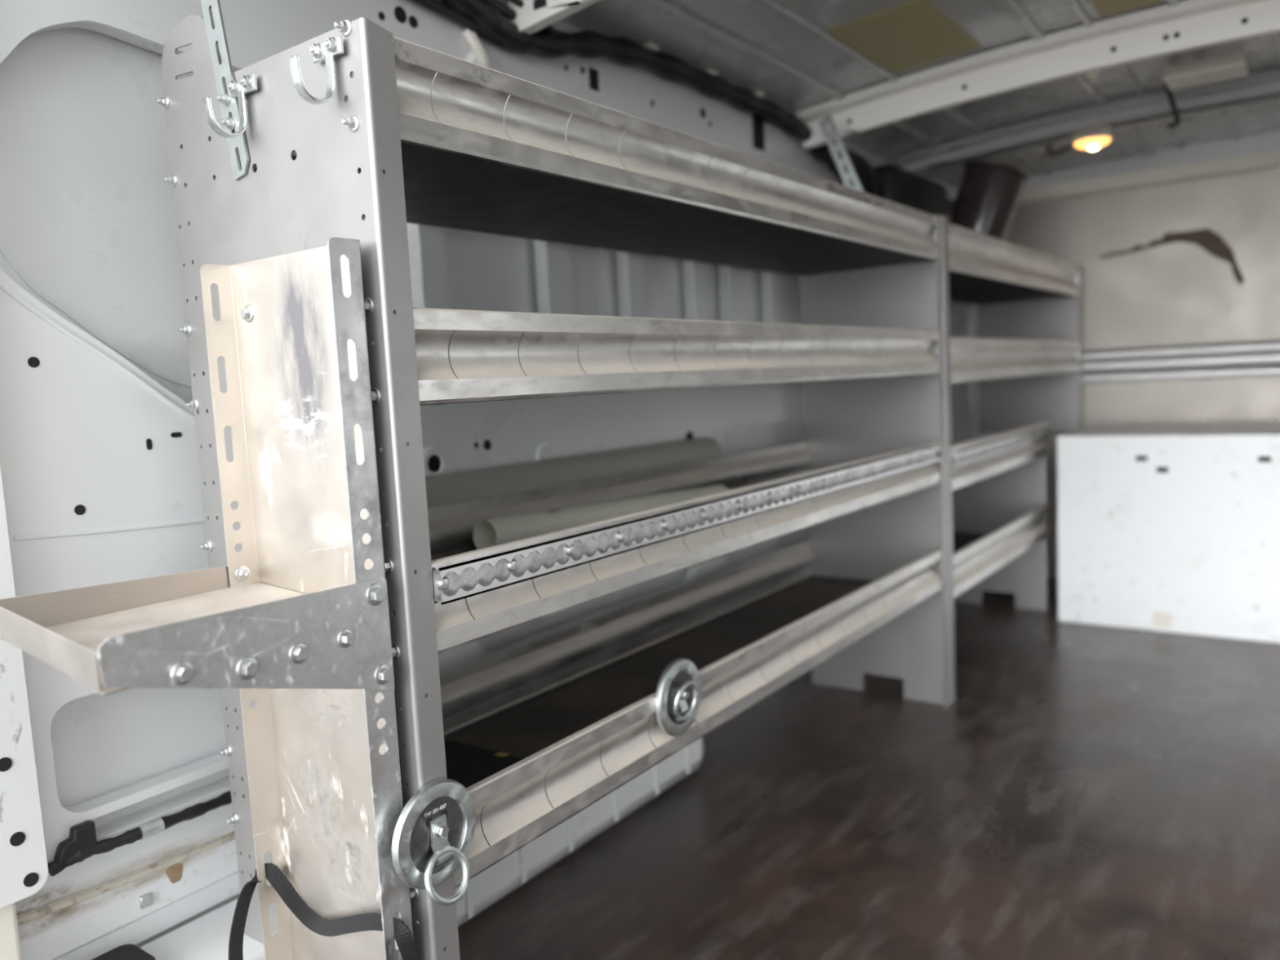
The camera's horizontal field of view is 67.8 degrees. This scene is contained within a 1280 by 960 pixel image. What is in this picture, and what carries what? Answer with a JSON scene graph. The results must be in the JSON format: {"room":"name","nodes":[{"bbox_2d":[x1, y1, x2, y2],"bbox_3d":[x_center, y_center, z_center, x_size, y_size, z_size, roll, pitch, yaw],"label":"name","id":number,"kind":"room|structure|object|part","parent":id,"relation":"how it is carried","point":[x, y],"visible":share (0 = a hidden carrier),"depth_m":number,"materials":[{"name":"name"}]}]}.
{"room":"vehicle interior","nodes":[
{"label":"vehicle interior","id":0,"kind":"room"},
{"bbox_2d":[0,0,972,959],"bbox_3d":[0.275,-0.192,2.413,0.083,1.500,3.500,1,7,36],"label":"wall","id":1,"kind":"structure","parent":0,"point":[100,463],"depth_m":1.19,"materials":[{"name":"white metal"}]},
{"bbox_2d":[0,902,22,959],"bbox_3d":[-0.727,0.604,1.028,0.060,0.300,0.105,1,7,36],"label":"trim","id":2,"kind":"structure","parent":1,"relation":"attached to","point":[10,944],"depth_m":1.03,"materials":[{"name":"beige paint"}]},
{"bbox_2d":[0,464,48,908],"bbox_3d":[-0.739,-0.121,0.960,0.051,1.166,0.125,1,7,36],"label":"trim","id":3,"kind":"structure","parent":1,"relation":"attached to","point":[24,867],"depth_m":1.02,"materials":[{"name":"white paint"}]},
{"bbox_3d":[-0.306,0.429,1.640,0.021,0.180,1.440,1,7,36],"label":"panel","id":4,"kind":"part","parent":1,"relation":"part of","materials":[{"name":"white paint"}]},
{"bbox_2d":[47,790,231,876],"bbox_3d":[-0.554,0.405,1.227,0.020,0.046,0.388,1,7,36],"label":"cable","id":5,"kind":"object","parent":1,"relation":"attached to","point":[82,843],"visible":0.8,"depth_m":1.12,"materials":[{"name":"rubber"}]},
{"bbox_2d":[138,892,152,908],"bbox_3d":[-0.619,0.526,1.192,0.008,0.015,0.015,1,7,36],"label":"nut","id":6,"kind":"object","parent":1,"relation":"attached to","point":[146,900],"visible":1,"depth_m":1.19,"materials":[{"name":"metal"}]},
{"bbox_2d":[139,897,265,959],"bbox_3d":[-0.557,0.656,1.168,0.148,0.150,0.338,1,7,36],"label":"trim","id":7,"kind":"structure","parent":1,"relation":"attached to","point":[206,937],"depth_m":1.19,"materials":[{"name":"white paint"}]},
{"bbox_2d":[91,943,155,959],"bbox_3d":[-0.616,0.578,1.108,0.075,0.022,0.080,1,7,36],"label":"bumper cover","id":8,"kind":"object","parent":7,"relation":"on","point":[129,951],"visible":1,"depth_m":1.13,"materials":[{"name":"black plastic"}]},
{"bbox_2d":[508,0,600,34],"bbox_3d":[0.474,-0.796,1.144,1.670,0.133,0.170,1,7,36],"label":"trim","id":9,"kind":"structure","parent":1,"relation":"attached to","point":[534,15],"depth_m":1.57,"materials":[{"name":"beige paint"}]},
{"bbox_2d":[417,736,703,926],"bbox_3d":[-0.187,0.530,1.672,0.154,0.262,0.930,1,7,36],"label":"trim","id":10,"kind":"structure","parent":1,"relation":"attached to","point":[492,884],"depth_m":1.64,"materials":[{"name":"white paint"}]},
{"bbox_2d":[411,0,955,219],"bbox_3d":[0.456,-0.794,2.465,0.150,0.328,2.851,1,7,36],"label":"harness","id":11,"kind":"object","parent":1,"relation":"attached to","point":[485,18],"visible":0.69,"depth_m":1.98,"materials":[{"name":"black rubber"}]},
{"bbox_2d":[462,28,491,68],"bbox_3d":[-0.269,-0.714,1.581,0.028,0.066,0.052,1,7,36],"label":"clip","id":12,"kind":"object","parent":11,"relation":"attached to","point":[472,38],"visible":0.9,"depth_m":1.57,"materials":[{"name":"beige paint"}]},
{"bbox_2d":[794,0,1279,149],"bbox_3d":[1.124,-0.918,2.036,1.670,0.136,0.170,1,7,36],"label":"roof beam","id":13,"kind":"structure","parent":1,"relation":"attached to","point":[1188,24],"depth_m":2.12,"materials":[{"name":"white metal"}]},
{"bbox_2d":[1046,143,1070,155],"bbox_3d":[1.266,-1.005,2.897,0.091,0.030,0.031,-5,6,-22],"label":"clip","id":14,"kind":"object","parent":1,"relation":"attached to","point":[1050,151],"visible":1,"depth_m":2.90,"materials":[{"name":"black plastic"}]},
{"bbox_2d":[894,67,1279,172],"bbox_3d":[1.527,-1.012,2.588,1.670,0.101,0.152,1,7,36],"label":"trim","id":15,"kind":"structure","parent":1,"relation":"attached to","point":[1264,82],"depth_m":2.71,"materials":[{"name":"paint"}]},
{"bbox_2d":[928,93,1279,175],"bbox_3d":[1.594,-1.031,2.705,1.563,0.070,0.027,1,7,36],"label":"trim","id":16,"kind":"structure","parent":1,"relation":"attached to","point":[1272,98],"depth_m":2.80,"materials":[{"name":"paint"}]},
{"bbox_2d":[1163,82,1181,128],"bbox_3d":[1.417,-0.995,2.531,0.035,0.054,0.329,1,7,30],"label":"loose cable","id":17,"kind":"object","parent":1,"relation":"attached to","point":[1170,94],"visible":0.95,"depth_m":2.52,"materials":[{"name":"black plastic"}]},
{"bbox_2d":[444,576,1279,959],"bbox_3d":[1.012,0.586,1.983,1.730,0.030,3.500,1,7,36],"label":"floor","id":18,"kind":"structure","parent":0,"point":[1083,792],"depth_m":1.70,"materials":[{"name":"brown wood"}]},
{"bbox_2d":[155,14,949,959],"bbox_3d":[0.095,0.018,1.701,0.365,1.246,1.645,1,7,36],"label":"shelving unit","id":19,"kind":"object","parent":18,"relation":"on","point":[491,151],"visible":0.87,"depth_m":1.25,"materials":[{"name":"metal"}]},
{"bbox_2d":[200,0,248,180],"bbox_3d":[-0.471,-0.544,1.017,0.102,0.443,0.015,1,7,36],"label":"bracket","id":20,"kind":"object","parent":19,"relation":"attached to","point":[216,35],"visible":0.97,"depth_m":1.02,"materials":[{"name":"metal"}]},
{"bbox_2d":[202,73,257,137],"bbox_3d":[-0.426,-0.387,0.983,0.044,0.062,0.045,1,7,36],"label":"hook","id":21,"kind":"object","parent":20,"relation":"attached to","point":[238,88],"visible":1,"depth_m":0.99,"materials":[{"name":"metal"}]},
{"bbox_3d":[-0.415,-0.412,0.997,0.044,0.016,0.004,1,7,36],"label":"plate","id":22,"kind":"part","parent":21,"relation":"part of","materials":[{"name":"metal"}]},
{"bbox_2d":[200,236,413,959],"bbox_3d":[-0.338,0.231,1.006,0.220,0.926,0.050,1,7,36],"label":"channel","id":23,"kind":"object","parent":19,"relation":"attached to","point":[323,766],"visible":0.94,"depth_m":1.01,"materials":[{"name":"metal"}]},
{"bbox_2d":[0,565,395,696],"bbox_3d":[-0.414,0.159,0.893,0.234,0.124,0.272,1,7,36],"label":"tray","id":24,"kind":"object","parent":23,"relation":"attached to","point":[189,629],"visible":1,"depth_m":0.87,"materials":[{"name":"metal"}]},
{"bbox_3d":[-0.506,0.115,0.963,0.002,0.042,0.254,1,7,36],"label":"plate","id":25,"kind":"part","parent":24,"relation":"part of","materials":[{"name":"metal"}]},
{"bbox_3d":[-0.326,0.164,0.831,0.002,0.118,0.271,1,7,36],"label":"plate","id":26,"kind":"part","parent":24,"relation":"part of","materials":[{"name":"metal"}]},
{"bbox_2d":[227,862,418,959],"bbox_3d":[-0.328,0.556,1.032,0.260,0.239,0.059,0,6,26],"label":"strap","id":27,"kind":"object","parent":23,"relation":"attached to","point":[403,937],"visible":0.98,"depth_m":1.06,"materials":[{"name":"black rubber"}]},
{"bbox_3d":[-0.367,0.106,1.063,0.360,1.246,0.035,1,7,36],"label":"panel","id":28,"kind":"part","parent":19,"relation":"part of","materials":[{"name":"metal"}]},
{"bbox_2d":[288,35,343,104],"bbox_3d":[-0.310,-0.387,0.898,0.044,0.062,0.045,1,7,36],"label":"hook","id":29,"kind":"object","parent":19,"relation":"attached to","point":[326,51],"visible":1,"depth_m":0.90,"materials":[{"name":"metal"}]},
{"bbox_3d":[-0.299,-0.412,0.912,0.044,0.016,0.004,1,7,36],"label":"plate","id":30,"kind":"part","parent":29,"relation":"part of","materials":[{"name":"metal"}]},
{"bbox_2d":[391,778,475,906],"bbox_3d":[-0.200,0.368,0.969,0.031,0.122,0.109,1,7,36],"label":"ring","id":31,"kind":"object","parent":19,"relation":"attached to","point":[433,833],"visible":1,"depth_m":0.97,"materials":[{"name":"metal"}]},
{"bbox_2d":[406,741,551,844],"bbox_3d":[-0.258,0.413,1.220,0.295,0.003,0.306,1,7,36],"label":"mat","id":32,"kind":"object","parent":19,"relation":"on","point":[468,766],"visible":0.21,"depth_m":1.34,"materials":[{"name":"black rubber"}]},
{"bbox_2d":[493,751,509,756],"bbox_3d":[-0.198,0.393,1.362,0.020,0.001,0.010,0,7,29],"label":"scrap","id":33,"kind":"object","parent":32,"relation":"on","point":[502,754],"visible":1,"depth_m":1.36,"materials":[{"name":"brown"}]},
{"bbox_2d":[383,436,720,508],"bbox_3d":[-0.174,-0.002,1.695,0.066,0.066,1.120,1,7,36],"label":"tube","id":34,"kind":"object","parent":19,"relation":"on","point":[442,490],"visible":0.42,"depth_m":1.69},
{"bbox_3d":[0.074,-0.472,1.656,0.358,0.098,1.626,1,7,36],"label":"shelf","id":35,"kind":"part","parent":19,"relation":"part of","materials":[{"name":"metal"}]},
{"bbox_3d":[0.087,-0.213,1.683,0.358,0.098,1.626,1,7,36],"label":"shelf","id":36,"kind":"part","parent":19,"relation":"part of","materials":[{"name":"metal"}]},
{"bbox_3d":[0.112,0.297,1.735,0.358,0.098,1.626,1,7,36],"label":"shelf","id":37,"kind":"part","parent":19,"relation":"part of","materials":[{"name":"metal"}]},
{"bbox_2d":[472,484,728,549],"bbox_3d":[-0.034,0.060,1.689,0.051,0.075,0.662,2,7,37],"label":"pipe","id":38,"kind":"object","parent":19,"relation":"on","point":[489,532],"visible":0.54,"depth_m":1.54,"materials":[{"name":"beige plastic"}]},
{"bbox_2d":[450,580,865,759],"bbox_3d":[0.191,0.328,1.836,0.295,0.004,1.220,1,7,36],"label":"mat","id":39,"kind":"object","parent":19,"relation":"on","point":[523,732],"visible":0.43,"depth_m":1.68,"materials":[{"name":"rubber"}]},
{"bbox_3d":[0.099,0.043,1.709,0.358,0.098,1.626,1,7,36],"label":"shelf","id":40,"kind":"part","parent":19,"relation":"part of","materials":[{"name":"metal"}]},
{"bbox_2d":[654,657,701,736],"bbox_3d":[0.061,0.306,1.339,0.024,0.109,0.109,1,7,36],"label":"ring","id":41,"kind":"object","parent":19,"relation":"attached to","point":[678,691],"visible":1,"depth_m":1.33,"materials":[{"name":"metal"}]},
{"bbox_2d":[431,445,940,604],"bbox_3d":[0.239,0.024,1.583,0.014,0.038,1.522,1,7,36],"label":"track","id":42,"kind":"object","parent":19,"relation":"attached to","point":[457,580],"visible":1,"depth_m":1.25,"materials":[{"name":"metal"}]},
{"bbox_2d":[817,114,863,191],"bbox_3d":[0.501,-0.741,2.309,0.145,0.303,0.015,1,7,36],"label":"bracket","id":43,"kind":"object","parent":19,"relation":"attached to","point":[833,132],"visible":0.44,"depth_m":2.32,"materials":[{"name":"metal"}]},
{"bbox_3d":[0.568,-0.033,2.351,0.365,1.168,0.035,1,7,36],"label":"panel","id":44,"kind":"part","parent":19,"relation":"part of","materials":[{"name":"metal"}]},
{"bbox_2d":[862,215,1080,704],"bbox_3d":[1.020,-0.119,2.972,0.365,1.168,1.495,1,7,36],"label":"shelving unit","id":45,"kind":"object","parent":18,"relation":"on","point":[1024,358],"visible":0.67,"depth_m":3.12,"materials":[{"name":"metal"}]},
{"bbox_3d":[0.593,-0.038,2.386,0.365,1.168,0.035,1,7,36],"label":"panel","id":46,"kind":"part","parent":45,"relation":"part of","materials":[{"name":"metal"}]},
{"bbox_2d":[948,160,1029,240],"bbox_3d":[1.065,-0.792,2.973,0.285,0.396,0.198,-2,6,7],"label":"cylindrical container","id":47,"kind":"object","parent":45,"relation":"on","point":[988,195],"visible":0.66,"depth_m":2.89,"materials":[{"name":"black plastic"}]},
{"bbox_3d":[1.197,0.153,3.238,0.350,0.555,0.012,1,7,36],"label":"panel","id":48,"kind":"part","parent":45,"relation":"part of","materials":[{"name":"metal"}]},
{"bbox_3d":[0.881,-0.082,2.782,0.358,0.110,1.012,1,7,36],"label":"shelf","id":49,"kind":"part","parent":45,"relation":"part of","materials":[{"name":"metal"}]},
{"bbox_3d":[0.894,0.185,2.809,0.358,0.110,1.012,1,7,36],"label":"shelf","id":50,"kind":"part","parent":45,"relation":"part of","materials":[{"name":"metal"}]},
{"bbox_2d":[952,426,1050,466],"bbox_3d":[1.034,-0.101,2.675,0.014,0.036,0.930,1,7,36],"label":"track","id":51,"kind":"object","parent":45,"relation":"attached to","point":[970,455],"visible":1,"depth_m":2.58,"materials":[{"name":"metal"}]},
{"bbox_3d":[0.994,-0.635,2.918,0.358,0.110,1.487,1,7,36],"label":"shelf","id":52,"kind":"part","parent":45,"relation":"part of","materials":[{"name":"metal"}]},
{"bbox_3d":[1.007,-0.368,2.946,0.358,0.110,1.487,1,7,36],"label":"shelf","id":53,"kind":"part","parent":45,"relation":"part of","materials":[{"name":"metal"}]},
{"bbox_3d":[1.439,-0.475,3.536,0.365,0.600,0.020,1,7,36],"label":"panel","id":54,"kind":"part","parent":45,"relation":"part of","materials":[{"name":"metal"}]},
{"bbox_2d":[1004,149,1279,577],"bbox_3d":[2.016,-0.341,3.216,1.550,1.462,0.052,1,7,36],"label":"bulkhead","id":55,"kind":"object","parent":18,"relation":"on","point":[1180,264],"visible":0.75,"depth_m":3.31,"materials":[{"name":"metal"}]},
{"bbox_3d":[2.116,-0.403,3.139,1.300,0.120,0.020,1,7,36],"label":"ribbed rail","id":56,"kind":"part","parent":55,"relation":"part of","materials":[{"name":"metal"}]},
{"bbox_2d":[1057,420,1279,643],"bbox_3d":[1.985,0.131,2.903,1.193,0.590,0.661,1,7,36],"label":"box","id":57,"kind":"object","parent":18,"relation":"on","point":[1169,526],"visible":1,"depth_m":2.81,"materials":[{"name":"white metal"}]},
{"bbox_2d":[560,0,1279,188],"bbox_3d":[0.948,-0.939,1.818,1.804,0.071,3.500,1,7,36],"label":"ceiling","id":58,"kind":"structure","parent":0,"point":[783,51],"depth_m":2.18,"materials":[{"name":"paint"}]},
{"bbox_2d":[826,0,981,74],"bbox_3d":[0.574,-0.947,2.046,0.203,0.018,0.370,1,7,36],"label":"ceiling patch","id":59,"kind":"object","parent":58,"relation":"attached to","point":[913,33],"visible":1,"depth_m":2.02,"materials":[{"name":"beige"}]},
{"bbox_2d":[1069,123,1115,150],"bbox_3d":[1.364,-1.037,2.871,0.112,0.082,0.100,1,7,36],"label":"dome lamp","id":60,"kind":"object","parent":58,"relation":"attached to","point":[1093,138],"visible":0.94,"depth_m":2.84,"materials":[{"name":"beige paint"}]},
{"bbox_3d":[1.366,-0.999,2.869,0.028,0.008,0.028,1,7,36],"label":"bulb","id":61,"kind":"part","parent":60,"relation":"part of","materials":[{"name":"white glass"}]},
{"bbox_2d":[1089,0,1160,17],"bbox_3d":[0.920,-0.957,1.839,0.110,0.006,0.325,1,7,36],"label":"pad","id":62,"kind":"object","parent":58,"relation":"attached to","point":[1104,7],"visible":1,"depth_m":1.94,"materials":[{"name":"beige"}]},
{"bbox_2d":[1162,50,1248,90],"bbox_3d":[1.358,-0.981,2.286,0.168,0.032,0.120,1,7,36],"label":"bracket","id":63,"kind":"object","parent":58,"relation":"attached to","point":[1233,64],"visible":1,"depth_m":2.26,"materials":[{"name":"beige paint"}]},
{"bbox_2d":[970,130,1279,439],"bbox_3d":[2.009,-0.420,3.315,1.820,1.600,0.030,1,7,36],"label":"wall","id":64,"kind":"structure","parent":0,"point":[1265,141],"depth_m":3.35,"materials":[{"name":"grey metal"}]}
]}

